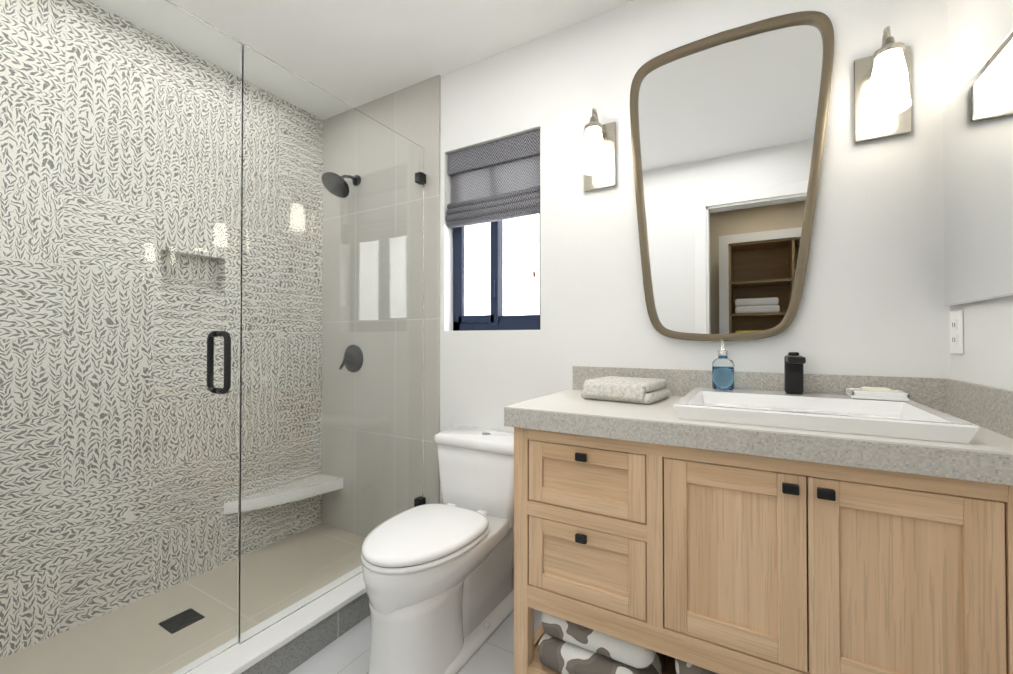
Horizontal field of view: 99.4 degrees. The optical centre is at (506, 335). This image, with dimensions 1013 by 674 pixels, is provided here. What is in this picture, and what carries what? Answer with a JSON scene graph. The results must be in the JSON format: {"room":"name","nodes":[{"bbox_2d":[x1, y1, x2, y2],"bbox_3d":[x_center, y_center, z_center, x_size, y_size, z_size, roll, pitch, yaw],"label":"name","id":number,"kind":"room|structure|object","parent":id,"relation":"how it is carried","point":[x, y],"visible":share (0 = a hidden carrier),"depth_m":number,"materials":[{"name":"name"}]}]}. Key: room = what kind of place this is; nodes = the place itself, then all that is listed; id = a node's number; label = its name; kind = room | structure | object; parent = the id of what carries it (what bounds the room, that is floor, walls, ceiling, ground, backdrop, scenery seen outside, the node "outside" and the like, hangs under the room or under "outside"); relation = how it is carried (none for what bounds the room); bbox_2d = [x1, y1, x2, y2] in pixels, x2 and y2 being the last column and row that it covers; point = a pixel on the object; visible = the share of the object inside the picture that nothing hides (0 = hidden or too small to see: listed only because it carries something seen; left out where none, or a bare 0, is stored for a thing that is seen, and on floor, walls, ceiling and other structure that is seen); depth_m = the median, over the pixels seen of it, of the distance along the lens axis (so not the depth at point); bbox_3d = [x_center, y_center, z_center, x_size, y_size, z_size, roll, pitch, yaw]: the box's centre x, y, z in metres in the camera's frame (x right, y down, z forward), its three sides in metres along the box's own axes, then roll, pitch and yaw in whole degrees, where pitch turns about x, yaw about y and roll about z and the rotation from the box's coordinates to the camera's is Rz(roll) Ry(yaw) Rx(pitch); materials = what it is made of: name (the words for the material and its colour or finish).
{"room":"bathroom","nodes":[
{"label":"bathroom","id":0,"kind":"room"},
{"bbox_2d":[168,0,633,107],"bbox_3d":[-0.367,-1.331,1.135,2.950,0.060,2.020,0,-1,30],"label":"ceiling","id":1,"kind":"structure","parent":0,"point":[354,53],"depth_m":1.83,"materials":[{"name":"paint"}]},
{"bbox_2d":[288,609,541,673],"bbox_3d":[-0.367,1.159,1.110,2.950,0.060,2.020,0,-1,30],"label":"floor","id":2,"kind":"structure","parent":0,"point":[348,652],"depth_m":1.52,"materials":[{"name":"tile"}]},
{"bbox_2d":[186,572,369,673],"bbox_3d":[-0.841,1.067,1.385,0.155,0.130,1.780,0,-1,30],"label":"curb","id":3,"kind":"object","parent":2,"relation":"on","point":[291,642],"visible":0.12,"depth_m":1.48,"materials":[{"name":"stone"}]},
{"bbox_2d":[0,0,425,673],"bbox_3d":[-0.842,0.023,1.440,0.122,1.952,1.676,0,-1,30],"label":"glass","id":4,"kind":"object","parent":3,"relation":"on","point":[210,342],"visible":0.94,"depth_m":1.26,"materials":[{"name":"clear glass"}]},
{"bbox_2d":[361,427,513,673],"bbox_3d":[-0.222,0.778,1.623,0.432,0.713,0.745,0,-1,30],"label":"toilet","id":5,"kind":"object","parent":2,"relation":"on","point":[438,581],"visible":0.9,"depth_m":1.49,"materials":[{"name":"ceramic"}]},
{"bbox_2d":[504,352,1012,673],"bbox_3d":[0.621,0.592,1.262,1.144,1.078,0.534,0,-1,30],"label":"bathroom vanity","id":6,"kind":"object","parent":2,"relation":"on","point":[793,518],"visible":1,"depth_m":1.02,"materials":[{"name":"brown wood"}]},
{"bbox_2d":[538,612,666,673],"bbox_3d":[0.334,0.919,1.385,0.350,0.176,0.405,0,-1,30],"label":"towel","id":7,"kind":"object","parent":6,"relation":"in","point":[566,647],"visible":0.38,"depth_m":1.23,"materials":[{"name":"fabric"}]},
{"bbox_2d":[675,659,718,673],"bbox_3d":[0.684,0.917,1.183,0.380,0.176,0.405,0,-1,30],"label":"towel","id":8,"kind":"object","parent":6,"relation":"in","point":[682,667],"visible":0.06,"depth_m":1.10,"materials":[{"name":"grey fabric"}]},
{"bbox_2d":[504,366,1012,484],"bbox_3d":[0.621,0.201,1.266,1.144,0.156,0.534,0,-1,30],"label":"countertop","id":9,"kind":"structure","parent":6,"relation":"on","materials":[{"name":"stone"}]},
{"bbox_2d":[581,376,670,403],"bbox_3d":[0.415,0.188,1.504,0.250,0.066,0.240,0,-1,37],"label":"towel","id":10,"kind":"object","parent":9,"relation":"on","point":[632,390],"visible":1,"depth_m":1.42,"materials":[{"name":"white fabric"}]},
{"bbox_2d":[712,339,733,390],"bbox_3d":[0.720,0.097,1.429,0.066,0.168,0.078,0,-1,30],"label":"soap dispenser","id":11,"kind":"object","parent":9,"relation":"on","point":[722,371],"visible":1,"depth_m":1.41,"materials":[{"name":"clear glass"}]},
{"bbox_2d":[784,352,805,393],"bbox_3d":[0.871,0.117,1.297,0.048,0.128,0.137,0,-1,30],"label":"faucet","id":12,"kind":"object","parent":9,"relation":"on","point":[794,363],"depth_m":1.32,"materials":[{"name":"black metal"}]},
{"bbox_2d":[674,387,978,443],"bbox_3d":[0.793,0.246,1.178,0.560,0.132,0.475,0,-1,30],"label":"sink","id":13,"kind":"object","parent":9,"relation":"in","point":[808,409],"depth_m":1.06,"materials":[{"name":"ceramic"}]},
{"bbox_2d":[846,386,909,400],"bbox_3d":[1.055,0.164,1.227,0.125,0.030,0.090,0,-1,30],"label":"soap dish","id":14,"kind":"object","parent":9,"relation":"on","point":[877,393],"visible":1,"depth_m":1.20,"materials":[{"name":"ceramic"}]},
{"bbox_2d":[440,0,949,568],"bbox_3d":[0.109,-0.078,1.944,2.950,2.430,0.120,0,-1,30],"label":"wall","id":15,"kind":"structure","parent":0,"point":[872,300],"depth_m":1.63,"materials":[{"name":"paint"}]},
{"bbox_2d":[355,75,440,503],"bbox_3d":[-0.714,-0.074,2.345,0.885,2.430,0.012,0,-1,30],"label":"shower wall tile","id":16,"kind":"structure","parent":15,"relation":"attached to","point":[412,113],"depth_m":2.15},
{"bbox_2d":[453,214,539,330],"bbox_3d":[-0.040,-0.463,2.058,0.523,0.883,0.058,0,-1,30],"label":"window","id":17,"kind":"structure","parent":15,"relation":"in","point":[496,285],"depth_m":2.05,"materials":[{"name":"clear glass"}]},
{"bbox_2d":[446,129,539,277],"bbox_3d":[-0.067,-0.578,2.013,0.511,0.651,0.060,0,-1,30],"label":"window shade","id":18,"kind":"object","parent":17,"relation":"attached to","point":[497,180],"visible":0.85,"depth_m":2.00,"materials":[{"name":"fabric"}]},
{"bbox_2d":[581,108,615,191],"bbox_3d":[0.343,-0.733,1.667,0.130,0.295,0.133,0,-1,30],"label":"sconce","id":19,"kind":"object","parent":15,"relation":"attached to","point":[598,169],"visible":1,"depth_m":1.68,"materials":[{"name":"white glass"}]},
{"bbox_2d":[630,11,833,341],"bbox_3d":[0.746,-0.512,1.488,0.626,1.070,0.030,0,-1,30],"label":"wall mirror","id":20,"kind":"object","parent":15,"relation":"attached to","point":[728,128],"visible":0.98,"depth_m":1.48,"materials":[{"name":"beige metal"}]},
{"bbox_2d":[853,26,911,142],"bbox_3d":[1.091,-0.738,1.234,0.130,0.295,0.133,0,-1,30],"label":"sconce","id":21,"kind":"object","parent":15,"relation":"attached to","point":[882,90],"visible":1,"depth_m":1.25,"materials":[{"name":"white glass"}]},
{"bbox_2d":[946,0,1012,390],"bbox_3d":[0.857,-0.093,0.413,0.120,2.430,2.020,0,-1,30],"label":"wall","id":22,"kind":"structure","parent":0,"point":[978,31],"depth_m":1.05,"materials":[{"name":"paint"}]},
{"bbox_2d":[950,310,963,353],"bbox_3d":[1.217,-0.007,1.164,0.008,0.116,0.074,0,-1,30],"label":"electrical outlet plate","id":23,"kind":"object","parent":22,"relation":"attached to","point":[956,334],"visible":1,"depth_m":1.15,"materials":[{"name":"plastic"}]},
{"bbox_2d":[942,30,1012,306],"bbox_3d":[1.118,-0.355,1.004,0.016,0.545,0.478,0,-1,30],"label":"medicine cabinet mirror","id":24,"kind":"object","parent":22,"relation":"attached to","point":[977,118],"visible":1,"depth_m":1.00,"materials":[{"name":"silver metal"}]}
]}

